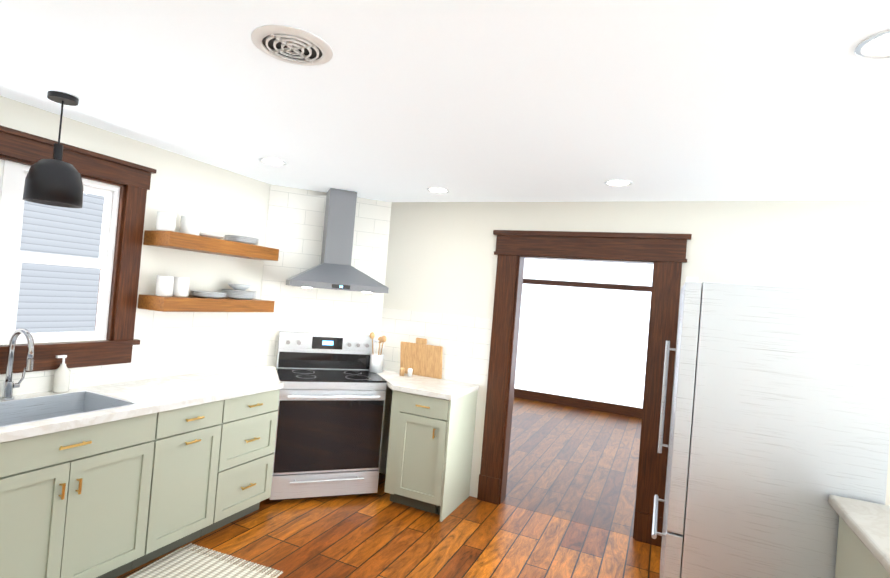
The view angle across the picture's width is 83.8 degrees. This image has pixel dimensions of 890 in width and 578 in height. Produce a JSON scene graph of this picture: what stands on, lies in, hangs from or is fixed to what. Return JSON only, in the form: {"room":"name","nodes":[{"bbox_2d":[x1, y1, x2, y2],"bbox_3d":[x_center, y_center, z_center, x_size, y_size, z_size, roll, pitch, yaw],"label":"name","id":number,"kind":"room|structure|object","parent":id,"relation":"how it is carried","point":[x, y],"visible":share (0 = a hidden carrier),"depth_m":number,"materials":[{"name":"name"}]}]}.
{"room":"kitchen","nodes":[
{"label":"kitchen","id":0,"kind":"room"},
{"bbox_2d":[0,95,269,344],"bbox_3d":[-2.289,0.254,2.640,0.150,2.425,3.680,4,-1,24],"label":"wall","id":1,"kind":"structure","parent":0,"point":[219,201],"depth_m":3.41,"materials":[{"name":"white paint"}]},
{"bbox_2d":[0,125,156,373],"bbox_3d":[-2.275,-0.188,2.541,0.195,1.235,1.440,4,-1,24],"label":"window unit","id":2,"kind":"structure","parent":1,"relation":"in","point":[122,187],"depth_m":2.87,"materials":[{"name":"brown wood"}]},
{"bbox_2d":[0,308,259,396],"bbox_3d":[-2.263,0.322,2.515,0.008,0.470,3.479,4,-1,24],"label":"backsplash","id":3,"kind":"structure","parent":1,"relation":"attached to","point":[176,343],"depth_m":3.41,"materials":[{"name":"white tile"}]},
{"bbox_2d":[138,294,274,311],"bbox_3d":[-1.652,0.109,3.536,0.249,0.090,0.940,4,-1,24],"label":"shelf","id":4,"kind":"object","parent":1,"relation":"attached to","point":[174,304],"visible":0.88,"depth_m":3.31,"materials":[{"name":"brown wood"}]},
{"bbox_2d":[155,275,179,296],"bbox_3d":[-1.799,-0.019,3.179,0.098,0.130,0.098,5,-1,12],"label":"canister","id":5,"kind":"object","parent":4,"relation":"on","point":[168,286],"depth_m":3.15,"materials":[{"name":"white ceramic"}]},
{"bbox_2d":[178,277,189,296],"bbox_3d":[-1.751,-0.013,3.285,0.098,0.130,0.098,5,-1,12],"label":"canister","id":6,"kind":"object","parent":4,"relation":"on","point":[184,282],"depth_m":3.25,"materials":[{"name":"white ceramic"}]},
{"bbox_2d":[191,290,235,298],"bbox_3d":[-1.663,0.041,3.489,0.228,0.042,0.230,4,-1,24],"label":"plate","id":7,"kind":"object","parent":4,"relation":"on","point":[202,294],"depth_m":3.43,"materials":[{"name":"grey ceramic"}]},
{"bbox_2d":[221,283,256,299],"bbox_3d":[-1.550,0.019,3.736,0.247,0.110,0.250,4,-1,24],"label":"bowls","id":8,"kind":"object","parent":4,"relation":"on","point":[238,292],"depth_m":3.67,"materials":[{"name":"grey ceramic"}]},
{"bbox_2d":[143,230,278,260],"bbox_3d":[-1.619,-0.298,3.542,0.249,0.094,0.940,4,-1,24],"label":"shelf","id":9,"kind":"object","parent":1,"relation":"attached to","point":[181,241],"visible":1,"depth_m":3.33,"materials":[{"name":"brown wood"}]},
{"bbox_2d":[156,211,182,232],"bbox_3d":[-1.778,-0.425,3.158,0.108,0.120,0.108,5,-1,12],"label":"cup","id":10,"kind":"object","parent":9,"relation":"on","point":[165,221],"depth_m":3.12,"materials":[{"name":"white ceramic"}]},
{"bbox_2d":[181,215,200,235],"bbox_3d":[-1.706,-0.419,3.318,0.118,0.125,0.118,5,-1,12],"label":"cup","id":11,"kind":"object","parent":9,"relation":"on","point":[190,224],"depth_m":3.27,"materials":[{"name":"white ceramic"}]},
{"bbox_2d":[199,233,224,238],"bbox_3d":[-1.638,-0.364,3.477,0.167,0.030,0.170,4,-1,24],"label":"dish","id":12,"kind":"object","parent":9,"relation":"on","point":[211,235],"visible":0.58,"depth_m":3.42,"materials":[{"name":"white ceramic"}]},
{"bbox_2d":[224,235,258,244],"bbox_3d":[-1.527,-0.363,3.723,0.238,0.053,0.240,4,-1,24],"label":"plates","id":13,"kind":"object","parent":9,"relation":"on","point":[245,239],"visible":0.83,"depth_m":3.63,"materials":[{"name":"grey ceramic"}]},
{"bbox_2d":[116,397,660,577],"bbox_3d":[0.781,1.770,3.869,8.870,0.061,8.870,4,-1,24],"label":"floor","id":14,"kind":"structure","parent":0,"point":[379,534],"depth_m":3.48,"materials":[{"name":"brown wood"}]},
{"bbox_2d":[56,399,227,576],"bbox_3d":[-1.776,1.078,2.945,0.620,0.874,0.497,4,-1,24],"label":"base cabinet","id":15,"kind":"object","parent":14,"relation":"on","point":[114,499],"depth_m":2.60,"materials":[{"name":"grey paint"}]},
{"bbox_2d":[0,366,283,442],"bbox_3d":[-1.968,0.678,2.427,0.645,0.206,3.587,4,-1,24],"label":"countertop","id":16,"kind":"structure","parent":15,"relation":"on","point":[30,415],"depth_m":2.74,"materials":[{"name":"stone"}]},
{"bbox_2d":[0,328,33,400],"bbox_3d":[-2.118,0.380,2.491,0.215,0.366,0.101,4,-1,24],"label":"faucet","id":17,"kind":"object","parent":16,"relation":"on","point":[9,384],"visible":1,"depth_m":2.49,"materials":[{"name":"silver metal"}]},
{"bbox_2d":[53,355,70,392],"bbox_3d":[-2.112,0.467,2.736,0.070,0.202,0.072,4,-1,24],"label":"soap bottle","id":18,"kind":"object","parent":16,"relation":"on","point":[61,380],"visible":0.98,"depth_m":2.71,"materials":[{"name":"white plastic"}]},
{"bbox_2d":[126,543,282,577],"bbox_3d":[-1.456,1.528,2.184,0.674,0.008,1.470,4,-1,19],"label":"rug","id":19,"kind":"object","parent":14,"relation":"on","point":[183,562],"visible":1,"depth_m":2.75,"materials":[{"name":"beige fabric"}]},
{"bbox_2d":[216,389,279,528],"bbox_3d":[-1.588,1.099,3.365,0.620,0.874,0.542,4,-1,24],"label":"base cabinet","id":20,"kind":"object","parent":14,"relation":"on","point":[250,431],"depth_m":3.27,"materials":[{"name":"grey paint"}]},
{"bbox_2d":[269,331,386,500],"bbox_3d":[-0.945,0.993,3.976,0.800,1.209,0.669,5,-1,-21],"label":"range","id":21,"kind":"object","parent":14,"relation":"on","point":[330,419],"visible":0.94,"depth_m":3.76,"materials":[{"name":"silver metal"}]},
{"bbox_2d":[384,390,477,521],"bbox_3d":[-0.106,1.228,3.890,0.485,0.874,0.582,4,-1,24],"label":"base cabinet","id":22,"kind":"object","parent":14,"relation":"on","point":[429,454],"visible":0.96,"depth_m":3.68,"materials":[{"name":"grey paint"}]},
{"bbox_2d":[377,370,478,399],"bbox_3d":[-0.301,0.755,4.008,1.022,0.039,0.575,4,-1,24],"label":"countertop","id":23,"kind":"structure","parent":22,"relation":"on","point":[434,387],"depth_m":3.85,"materials":[{"name":"stone"}]},
{"bbox_2d":[369,332,387,372],"bbox_3d":[-0.583,0.545,4.285,0.163,0.341,0.160,4,-1,24],"label":"utensil crock","id":24,"kind":"object","parent":23,"relation":"on","point":[376,362],"visible":1,"depth_m":4.24,"materials":[{"name":"white ceramic"}]},
{"bbox_2d":[399,368,404,375],"bbox_3d":[-0.363,0.698,4.189,0.042,0.068,0.044,4,-1,24],"label":"salt","id":25,"kind":"object","parent":23,"relation":"on","point":[402,370],"depth_m":4.17,"materials":[{"name":"brown wood"}]},
{"bbox_2d":[407,368,412,376],"bbox_3d":[-0.296,0.704,4.192,0.042,0.068,0.044,4,-1,24],"label":"salt","id":26,"kind":"object","parent":23,"relation":"on","point":[409,373],"depth_m":4.18,"materials":[{"name":"white ceramic"}]},
{"bbox_2d":[400,338,442,378],"bbox_3d":[-0.206,0.584,4.250,0.400,0.328,0.066,4,-1,24],"label":"cutting board","id":27,"kind":"object","parent":23,"relation":"on","point":[419,357],"visible":0.88,"depth_m":4.23,"materials":[{"name":"brown wood"}]},
{"bbox_2d":[652,277,889,577],"bbox_3d":[1.579,0.884,2.592,0.852,1.799,0.900,4,-1,24],"label":"fridge","id":28,"kind":"object","parent":14,"relation":"on","point":[780,424],"visible":1,"depth_m":2.18,"materials":[{"name":"silver metal"}]},
{"bbox_2d":[835,519,887,577],"bbox_3d":[1.803,1.342,1.075,1.175,0.878,1.610,4,-1,24],"label":"kitchen island","id":29,"kind":"object","parent":14,"relation":"on","point":[852,561],"depth_m":1.89,"materials":[{"name":"paint"}]},
{"bbox_2d":[828,495,889,577],"bbox_3d":[1.812,0.879,1.067,1.215,0.045,1.660,4,-1,24],"label":"island countertop","id":30,"kind":"structure","parent":29,"relation":"on","point":[868,523],"depth_m":1.80,"materials":[{"name":"white stone"}]},
{"bbox_2d":[0,0,889,201],"bbox_3d":[0.989,-0.760,1.509,6.900,0.100,4.500,4,-1,24],"label":"ceiling","id":31,"kind":"structure","parent":0,"point":[571,100],"depth_m":1.97,"materials":[{"name":"white paint"}]},
{"bbox_2d":[22,91,82,207],"bbox_3d":[-1.857,-0.669,2.381,0.226,0.522,0.226,4,-1,24],"label":"pendant lamp","id":32,"kind":"object","parent":31,"relation":"hanging from","point":[56,180],"visible":1,"depth_m":2.32,"materials":[{"name":"black metal"}]},
{"bbox_2d":[259,158,286,165],"bbox_3d":[-1.159,-0.857,3.337,0.176,0.006,0.176,4,-1,24],"label":"recessed light","id":33,"kind":"object","parent":31,"relation":"in","point":[273,161],"visible":0.92,"depth_m":3.34,"materials":[{"name":"white paint"}]},
{"bbox_2d":[251,24,332,65],"bbox_3d":[-0.520,-0.824,1.694,0.270,0.012,0.270,4,-1,24],"label":"ceiling vent","id":34,"kind":"object","parent":31,"relation":"in","point":[292,45],"visible":1,"depth_m":1.67,"materials":[{"name":"white paint"}]},
{"bbox_2d":[427,187,448,192],"bbox_3d":[-0.054,-0.759,3.816,0.176,0.006,0.176,4,-1,24],"label":"recessed light","id":35,"kind":"object","parent":31,"relation":"in","point":[436,190],"visible":0.94,"depth_m":3.81,"materials":[{"name":"white paint"}]},
{"bbox_2d":[604,179,632,186],"bbox_3d":[1.101,-0.674,3.154,0.176,0.006,0.176,4,-1,24],"label":"recessed light","id":36,"kind":"object","parent":31,"relation":"in","point":[618,182],"visible":0.98,"depth_m":3.15,"materials":[{"name":"white paint"}]},
{"bbox_2d":[854,29,889,58],"bbox_3d":[1.258,-0.687,1.385,0.176,0.006,0.176,4,-1,24],"label":"recessed light","id":37,"kind":"object","parent":31,"relation":"in","point":[877,47],"visible":1,"depth_m":1.41,"materials":[{"name":"white paint"}]},
{"bbox_2d":[514,258,653,407],"bbox_3d":[1.714,0.501,8.315,6.740,2.750,0.120,4,-1,24],"label":"wall","id":38,"kind":"structure","parent":0,"point":[584,343],"depth_m":7.99,"materials":[{"name":"white paint"}]},
{"bbox_2d":[514,388,642,417],"bbox_3d":[2.252,1.844,7.929,5.020,0.150,0.020,4,-1,24],"label":"baseboard","id":39,"kind":"structure","parent":38,"relation":"attached to","point":[583,403],"depth_m":7.95,"materials":[{"name":"brown wood"}]},
{"bbox_2d":[523,279,651,291],"bbox_3d":[1.727,-0.106,8.242,6.500,0.080,0.060,4,-1,24],"label":"trim","id":40,"kind":"structure","parent":38,"relation":"attached to","point":[592,285],"depth_m":7.97,"materials":[{"name":"brown wood"}]},
{"bbox_2d":[379,200,889,515],"bbox_3d":[2.082,0.410,3.356,6.270,2.850,0.130,4,-1,24],"label":"wall","id":41,"kind":"structure","parent":0,"point":[442,257],"depth_m":3.57,"materials":[{"name":"white paint"}]},
{"bbox_2d":[379,308,492,385],"bbox_3d":[-0.109,0.481,4.258,1.055,0.555,0.008,4,-1,24],"label":"backsplash","id":42,"kind":"structure","parent":41,"relation":"attached to","point":[449,333],"depth_m":4.20,"materials":[{"name":"white tile"}]},
{"bbox_2d":[477,230,691,546],"bbox_3d":[1.005,0.662,3.814,1.450,2.185,0.199,4,-1,24],"label":"door frame","id":43,"kind":"structure","parent":41,"relation":"attached to","point":[664,254],"depth_m":3.70,"materials":[{"name":"brown wood"}]},
{"label":"outside","id":44,"kind":"structure","parent":0,"visible":0},
{"bbox_2d":[16,192,104,332],"bbox_3d":[-4.712,-1.468,3.988,0.100,6.500,10.000,4,-1,24],"label":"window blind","id":45,"kind":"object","parent":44,"point":[78,305],"depth_m":5.34,"materials":[{"name":"white plastic"}]},
{"bbox_3d":[-1.090,0.377,4.347,1.339,2.425,0.120,5,-1,-21],"label":"wall","id":46,"kind":"structure","parent":0,"visible":0},
{"bbox_2d":[255,184,391,365],"bbox_3d":[-1.029,-0.075,4.294,1.040,1.514,0.008,5,-1,-21],"label":"tiled wall","id":47,"kind":"structure","parent":46,"relation":"attached to","point":[295,226],"depth_m":4.24,"materials":[{"name":"white tile"}]},
{"bbox_2d":[286,188,388,292],"bbox_3d":[-0.864,-0.406,4.081,0.760,0.830,0.495,5,-1,-21],"label":"range hood","id":48,"kind":"object","parent":46,"relation":"attached to","point":[335,270],"visible":1,"depth_m":4.07,"materials":[{"name":"silver metal"}]}
]}

